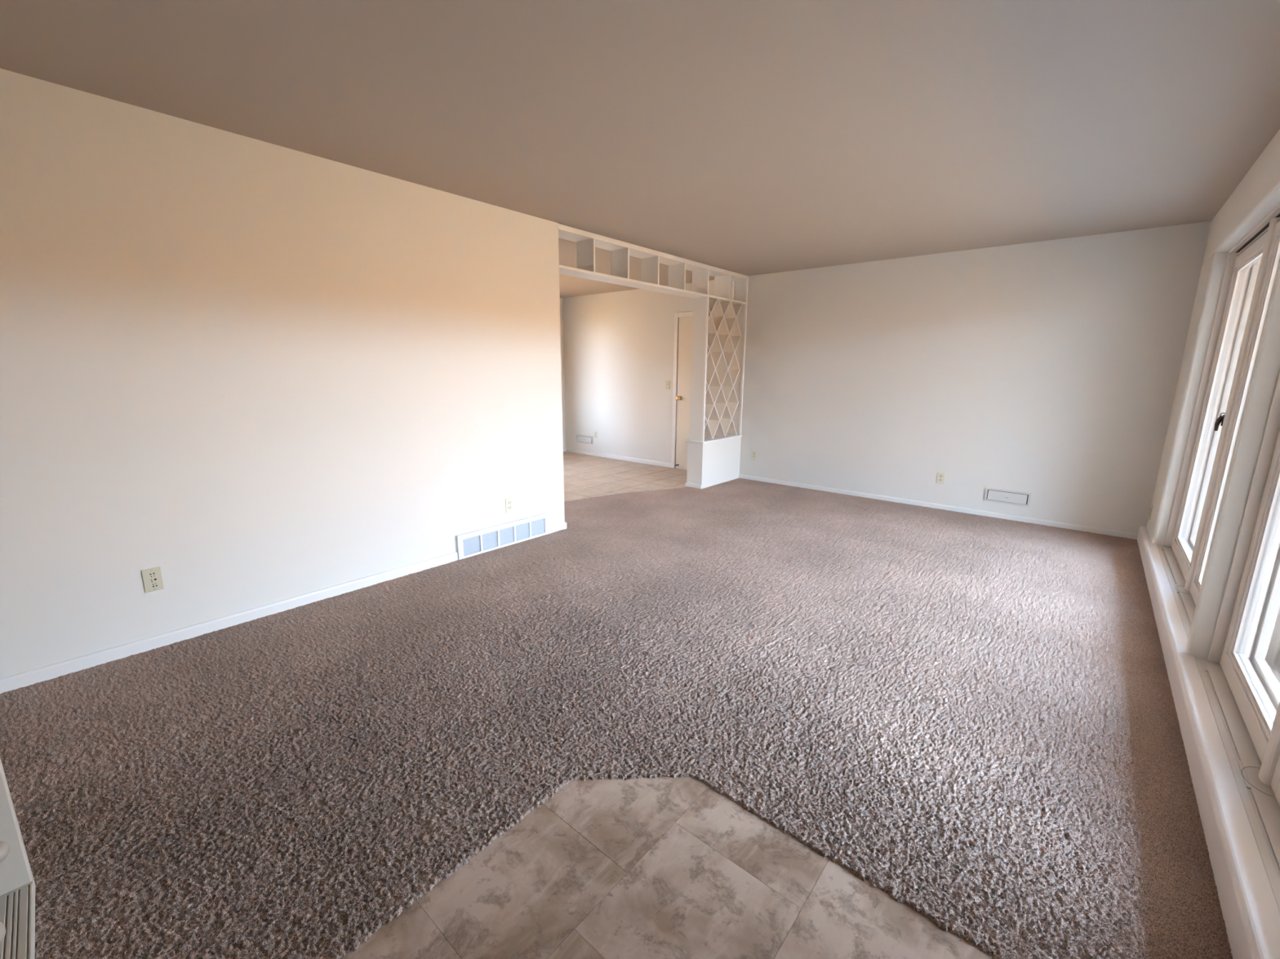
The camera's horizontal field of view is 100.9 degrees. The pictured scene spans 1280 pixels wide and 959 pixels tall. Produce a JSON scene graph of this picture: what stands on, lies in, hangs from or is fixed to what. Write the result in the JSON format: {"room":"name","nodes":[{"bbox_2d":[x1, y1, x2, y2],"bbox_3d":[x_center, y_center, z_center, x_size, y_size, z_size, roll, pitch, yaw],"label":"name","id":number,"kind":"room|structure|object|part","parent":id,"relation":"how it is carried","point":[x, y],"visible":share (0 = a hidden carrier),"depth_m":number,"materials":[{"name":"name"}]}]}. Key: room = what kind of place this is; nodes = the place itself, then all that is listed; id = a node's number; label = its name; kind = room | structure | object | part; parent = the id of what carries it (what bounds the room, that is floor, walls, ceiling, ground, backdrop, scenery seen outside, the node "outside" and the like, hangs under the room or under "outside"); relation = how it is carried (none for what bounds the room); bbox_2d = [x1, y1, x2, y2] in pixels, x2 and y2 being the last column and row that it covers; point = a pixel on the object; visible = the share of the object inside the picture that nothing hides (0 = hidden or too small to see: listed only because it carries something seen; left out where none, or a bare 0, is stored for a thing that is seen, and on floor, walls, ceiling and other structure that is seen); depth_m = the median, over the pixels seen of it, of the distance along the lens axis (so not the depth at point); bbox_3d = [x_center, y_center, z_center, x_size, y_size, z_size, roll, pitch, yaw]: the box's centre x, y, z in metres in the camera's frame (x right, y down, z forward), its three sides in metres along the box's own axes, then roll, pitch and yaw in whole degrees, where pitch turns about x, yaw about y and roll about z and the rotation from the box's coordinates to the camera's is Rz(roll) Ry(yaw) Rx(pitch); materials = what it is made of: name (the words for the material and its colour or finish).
{"room":"empty living room","nodes":[
{"label":"empty living room","id":0,"kind":"room"},
{"bbox_2d":[0,68,564,678],"bbox_3d":[-2.160,-0.431,2.654,0.140,2.460,4.530,10,15,39],"label":"wall","id":1,"kind":"structure","parent":0,"point":[255,373],"depth_m":2.65,"materials":[{"name":"paint"}]},
{"bbox_2d":[141,566,164,593],"bbox_3d":[-2.332,0.480,2.530,0.007,0.114,0.070,10,15,39],"label":"wall outlet","id":2,"kind":"object","parent":1,"relation":"attached to","point":[153,580],"visible":1,"depth_m":2.53,"materials":[{"name":"beige plastic"}]},
{"bbox_2d":[0,551,457,693],"bbox_3d":[-2.397,0.800,2.517,0.013,0.062,3.368,10,15,39],"label":"baseboard","id":3,"kind":"structure","parent":1,"relation":"attached to","point":[46,673],"depth_m":2.69,"materials":[{"name":"white paint"}]},
{"bbox_2d":[455,512,548,559],"bbox_3d":[-1.033,0.424,4.064,0.025,0.179,0.820,10,15,39],"label":"air vent","id":4,"kind":"object","parent":1,"relation":"in","point":[474,543],"visible":1,"depth_m":4.02,"materials":[{"name":"white metal"}]},
{"bbox_2d":[505,497,513,513],"bbox_3d":[-1.003,0.198,4.064,0.009,0.114,0.070,10,15,39],"label":"wall outlet","id":5,"kind":"object","parent":1,"relation":"attached to","point":[508,501],"visible":1,"depth_m":4.06,"materials":[{"name":"beige plastic"}]},
{"bbox_2d":[548,522,566,533],"bbox_3d":[-0.756,0.401,4.511,0.153,0.055,0.211,10,15,39],"label":"baseboard","id":6,"kind":"structure","parent":1,"relation":"attached to","point":[554,528],"depth_m":4.46,"materials":[{"name":"white paint"}]},
{"bbox_2d":[560,297,565,448],"bbox_3d":[-2.620,-1.361,7.090,0.140,2.460,4.135,10,15,39],"label":"wall","id":7,"kind":"structure","parent":0,"point":[561,299],"depth_m":8.55,"materials":[{"name":"paint"}]},
{"bbox_2d":[563,451,687,502],"bbox_3d":[-1.271,0.064,6.300,3.310,0.019,3.995,10,15,39],"label":"floor","id":8,"kind":"structure","parent":0,"point":[584,476],"depth_m":6.78,"materials":[{"name":"brown tile"}]},
{"bbox_2d":[558,223,748,488],"bbox_3d":[0.234,-1.007,5.472,0.254,2.443,2.953,10,15,39],"label":"divider","id":9,"kind":"object","parent":8,"relation":"on","point":[713,446],"visible":0.98,"depth_m":5.98,"materials":[{"name":"paint"}]},
{"bbox_3d":[0.250,-2.171,5.223,0.212,0.022,2.952,10,15,39],"label":"rail","id":10,"kind":"part","parent":9,"relation":"part of","materials":[{"name":"white paint"}]},
{"bbox_3d":[0.255,-2.191,5.215,0.184,0.020,2.952,10,15,39],"label":"molding","id":11,"kind":"part","parent":9,"relation":"part of","materials":[{"name":"white paint"}]},
{"bbox_3d":[0.901,0.008,6.492,0.221,0.049,0.871,10,15,39],"label":"trim","id":12,"kind":"part","parent":9,"relation":"part of","materials":[{"name":"white paint"}]},
{"bbox_3d":[0.655,-1.213,5.905,0.184,1.568,0.019,10,15,39],"label":"panel","id":13,"kind":"part","parent":9,"relation":"part of","materials":[{"name":"paint"}]},
{"bbox_3d":[0.722,-1.202,5.854,0.023,1.568,0.027,10,15,39],"label":"post","id":14,"kind":"part","parent":9,"relation":"part of","materials":[{"name":"white paint"}]},
{"bbox_3d":[1.119,-1.491,6.565,0.022,1.850,0.025,10,15,39],"label":"post","id":15,"kind":"part","parent":9,"relation":"part of","materials":[{"name":"white paint"}]},
{"bbox_3d":[1.262,-1.465,6.446,0.023,1.850,0.025,10,15,39],"label":"post","id":16,"kind":"part","parent":9,"relation":"part of","materials":[{"name":"white paint"}]},
{"bbox_2d":[0,0,1279,297],"bbox_3d":[-0.838,-1.885,3.285,7.530,0.150,7.625,10,15,39],"label":"ceiling","id":17,"kind":"structure","parent":0,"point":[744,137],"depth_m":2.19,"materials":[{"name":"beige paint"}]},
{"bbox_2d":[339,773,994,958],"bbox_3d":[-0.370,1.279,0.518,1.725,0.017,2.870,10,15,39],"label":"floor","id":18,"kind":"structure","parent":0,"point":[657,868],"depth_m":1.39,"materials":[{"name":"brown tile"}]},
{"bbox_2d":[563,221,1211,533],"bbox_3d":[1.571,-1.172,6.351,7.510,2.460,0.140,10,15,39],"label":"wall","id":19,"kind":"structure","parent":0,"point":[1049,371],"depth_m":5.09,"materials":[{"name":"paint"}]},
{"bbox_2d":[576,434,593,444],"bbox_3d":[-0.896,-0.646,8.494,0.385,0.132,0.018,10,15,39],"label":"air vent","id":20,"kind":"object","parent":19,"relation":"in","point":[586,439],"visible":1,"depth_m":8.48,"materials":[{"name":"white metal"}]},
{"bbox_2d":[594,431,597,438],"bbox_3d":[-0.699,-0.704,8.319,0.070,0.114,0.009,10,15,39],"label":"wall outlet","id":21,"kind":"object","parent":19,"relation":"attached to","point":[595,432],"visible":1,"depth_m":8.31,"materials":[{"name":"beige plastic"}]},
{"bbox_2d":[565,447,671,467],"bbox_3d":[-0.398,-0.350,8.125,2.212,0.062,0.013,10,15,39],"label":"baseboard","id":22,"kind":"structure","parent":19,"relation":"attached to","point":[570,450],"depth_m":8.03,"materials":[{"name":"white paint"}]},
{"bbox_2d":[665,380,670,389],"bbox_3d":[0.379,-1.301,7.256,0.070,0.114,0.016,10,15,39],"label":"light switch","id":23,"kind":"object","parent":19,"relation":"attached to","point":[668,382],"visible":1,"depth_m":7.25,"materials":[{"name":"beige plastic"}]},
{"bbox_2d":[671,311,693,469],"bbox_3d":[0.755,-1.126,6.926,0.848,2.088,0.075,10,15,39],"label":"door","id":24,"kind":"structure","parent":19,"relation":"in","point":[682,338],"depth_m":7.11,"materials":[{"name":"beige paint"}]},
{"bbox_3d":[0.523,-1.098,7.128,0.062,0.062,0.069,10,15,39],"label":"knob","id":25,"kind":"part","parent":24,"relation":"part of","materials":[{"name":"gold metal"}]},
{"bbox_2d":[751,449,757,459],"bbox_3d":[1.418,-0.305,6.559,0.070,0.114,0.009,10,15,39],"label":"wall outlet","id":26,"kind":"object","parent":19,"relation":"attached to","point":[753,452],"visible":1,"depth_m":6.55,"materials":[{"name":"beige plastic"}]},
{"bbox_2d":[738,474,1137,539],"bbox_3d":[2.690,0.215,5.556,3.745,0.048,0.013,10,15,39],"label":"baseboard","id":27,"kind":"structure","parent":19,"relation":"attached to","point":[1051,523],"depth_m":5.18,"materials":[{"name":"white paint"}]},
{"bbox_2d":[936,471,945,484],"bbox_3d":[2.990,-0.015,5.252,0.070,0.114,0.009,10,15,39],"label":"wall outlet","id":28,"kind":"object","parent":19,"relation":"attached to","point":[940,476],"visible":1,"depth_m":5.25,"materials":[{"name":"beige plastic"}]},
{"bbox_2d":[983,487,1031,506],"bbox_3d":[3.413,0.164,4.913,0.350,0.130,0.018,10,15,39],"label":"air vent","id":29,"kind":"object","parent":19,"relation":"in","point":[997,495],"visible":1,"depth_m":4.91,"materials":[{"name":"white metal"}]},
{"bbox_2d":[1146,128,1279,660],"bbox_3d":[1.891,-0.110,1.272,0.294,2.460,7.345,10,15,39],"label":"wall","id":30,"kind":"structure","parent":0,"point":[1257,195],"depth_m":2.48,"materials":[{"name":"paint"}]},
{"bbox_2d":[1148,504,1152,519],"bbox_3d":[4.088,0.259,4.231,0.009,0.114,0.070,10,15,39],"label":"wall outlet","id":31,"kind":"object","parent":30,"relation":"attached to","point":[1151,508],"visible":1,"depth_m":4.21,"materials":[{"name":"beige plastic"}]},
{"bbox_2d":[1137,526,1279,958],"bbox_3d":[1.763,0.996,1.606,0.065,0.118,7.343,10,15,39],"label":"baseboard heater","id":32,"kind":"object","parent":30,"relation":"attached to","point":[1251,913],"depth_m":1.59,"materials":[{"name":"beige paint"}]},
{"bbox_2d":[1156,204,1279,639],"bbox_3d":[3.261,-0.298,2.854,0.274,2.105,2.020,10,15,39],"label":"window","id":33,"kind":"structure","parent":30,"relation":"in","point":[1251,265],"depth_m":3.31,"materials":[{"name":"beige plastic"}]},
{"bbox_3d":[3.560,-0.400,3.246,0.004,1.803,0.848,10,15,39],"label":"pane","id":34,"kind":"part","parent":33,"relation":"part of","materials":[{"name":"clear glass"}]},
{"bbox_3d":[3.262,-0.318,2.978,0.024,0.089,0.042,4,12,14],"label":"lever arm","id":35,"kind":"part","parent":33,"relation":"part of","materials":[{"name":"brown metal"}]},
{"bbox_3d":[3.565,-0.399,3.242,0.065,1.969,0.982,10,15,39],"label":"sash","id":36,"kind":"part","parent":33,"relation":"part of","materials":[{"name":"beige plastic"}]},
{"bbox_3d":[3.643,-0.417,3.170,0.115,1.944,0.984,10,15,39],"label":"screen frame","id":37,"kind":"part","parent":33,"relation":"part of","materials":[{"name":"beige plastic"}]},
{"bbox_3d":[2.902,-0.245,2.479,0.065,1.969,0.942,10,15,39],"label":"sash","id":38,"kind":"part","parent":33,"relation":"part of","materials":[{"name":"beige plastic"}]},
{"bbox_2d":[1194,371,1279,912],"bbox_3d":[2.012,-0.008,1.416,0.274,2.105,1.745,10,15,39],"label":"window","id":39,"kind":"structure","parent":30,"relation":"in","point":[1240,677],"depth_m":2.09,"materials":[{"name":"beige plastic"}]},
{"bbox_3d":[2.027,-0.049,1.394,0.233,2.017,1.745,10,15,39],"label":"frame","id":40,"kind":"part","parent":39,"relation":"part of","materials":[{"name":"beige plastic"}]},
{"bbox_3d":[2.270,-0.099,1.752,0.065,1.969,0.844,10,15,39],"label":"sash","id":41,"kind":"part","parent":39,"relation":"part of","materials":[{"name":"beige plastic"}]},
{"bbox_3d":[2.349,-0.116,1.680,0.115,1.944,0.846,10,15,39],"label":"screen frame","id":42,"kind":"part","parent":39,"relation":"part of","materials":[{"name":"beige plastic"}]},
{"bbox_3d":[1.697,0.034,1.092,0.065,1.969,0.804,10,15,39],"label":"sash","id":43,"kind":"part","parent":39,"relation":"part of","materials":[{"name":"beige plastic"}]},
{"bbox_3d":[-0.866,0.645,3.820,7.510,0.098,7.625,10,15,39],"label":"floor","id":44,"kind":"structure","parent":0,"visible":0},
{"bbox_2d":[0,478,1232,958],"bbox_3d":[-0.097,0.716,3.166,4.829,0.017,7.341,10,15,39],"label":"carpet","id":45,"kind":"object","parent":44,"relation":"on","point":[974,717],"visible":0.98,"depth_m":2.00,"materials":[{"name":"brown carpet"}]},
{"bbox_2d":[0,758,35,958],"bbox_3d":[-1.629,0.763,0.938,0.450,0.779,0.620,11,16,41],"label":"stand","id":46,"kind":"object","parent":45,"relation":"on","point":[17,884],"visible":1,"depth_m":1.31,"materials":[{"name":"white wood"}]},
{"bbox_3d":[-1.488,1.051,1.207,0.052,0.070,0.052,11,16,41],"label":"knob","id":47,"kind":"part","parent":46,"relation":"part of","materials":[{"name":"white wood"}]},
{"bbox_3d":[-1.572,0.908,1.286,0.070,0.050,0.050,11,16,41],"label":"knob","id":48,"kind":"part","parent":46,"relation":"part of","materials":[{"name":"white wood"}]}
]}

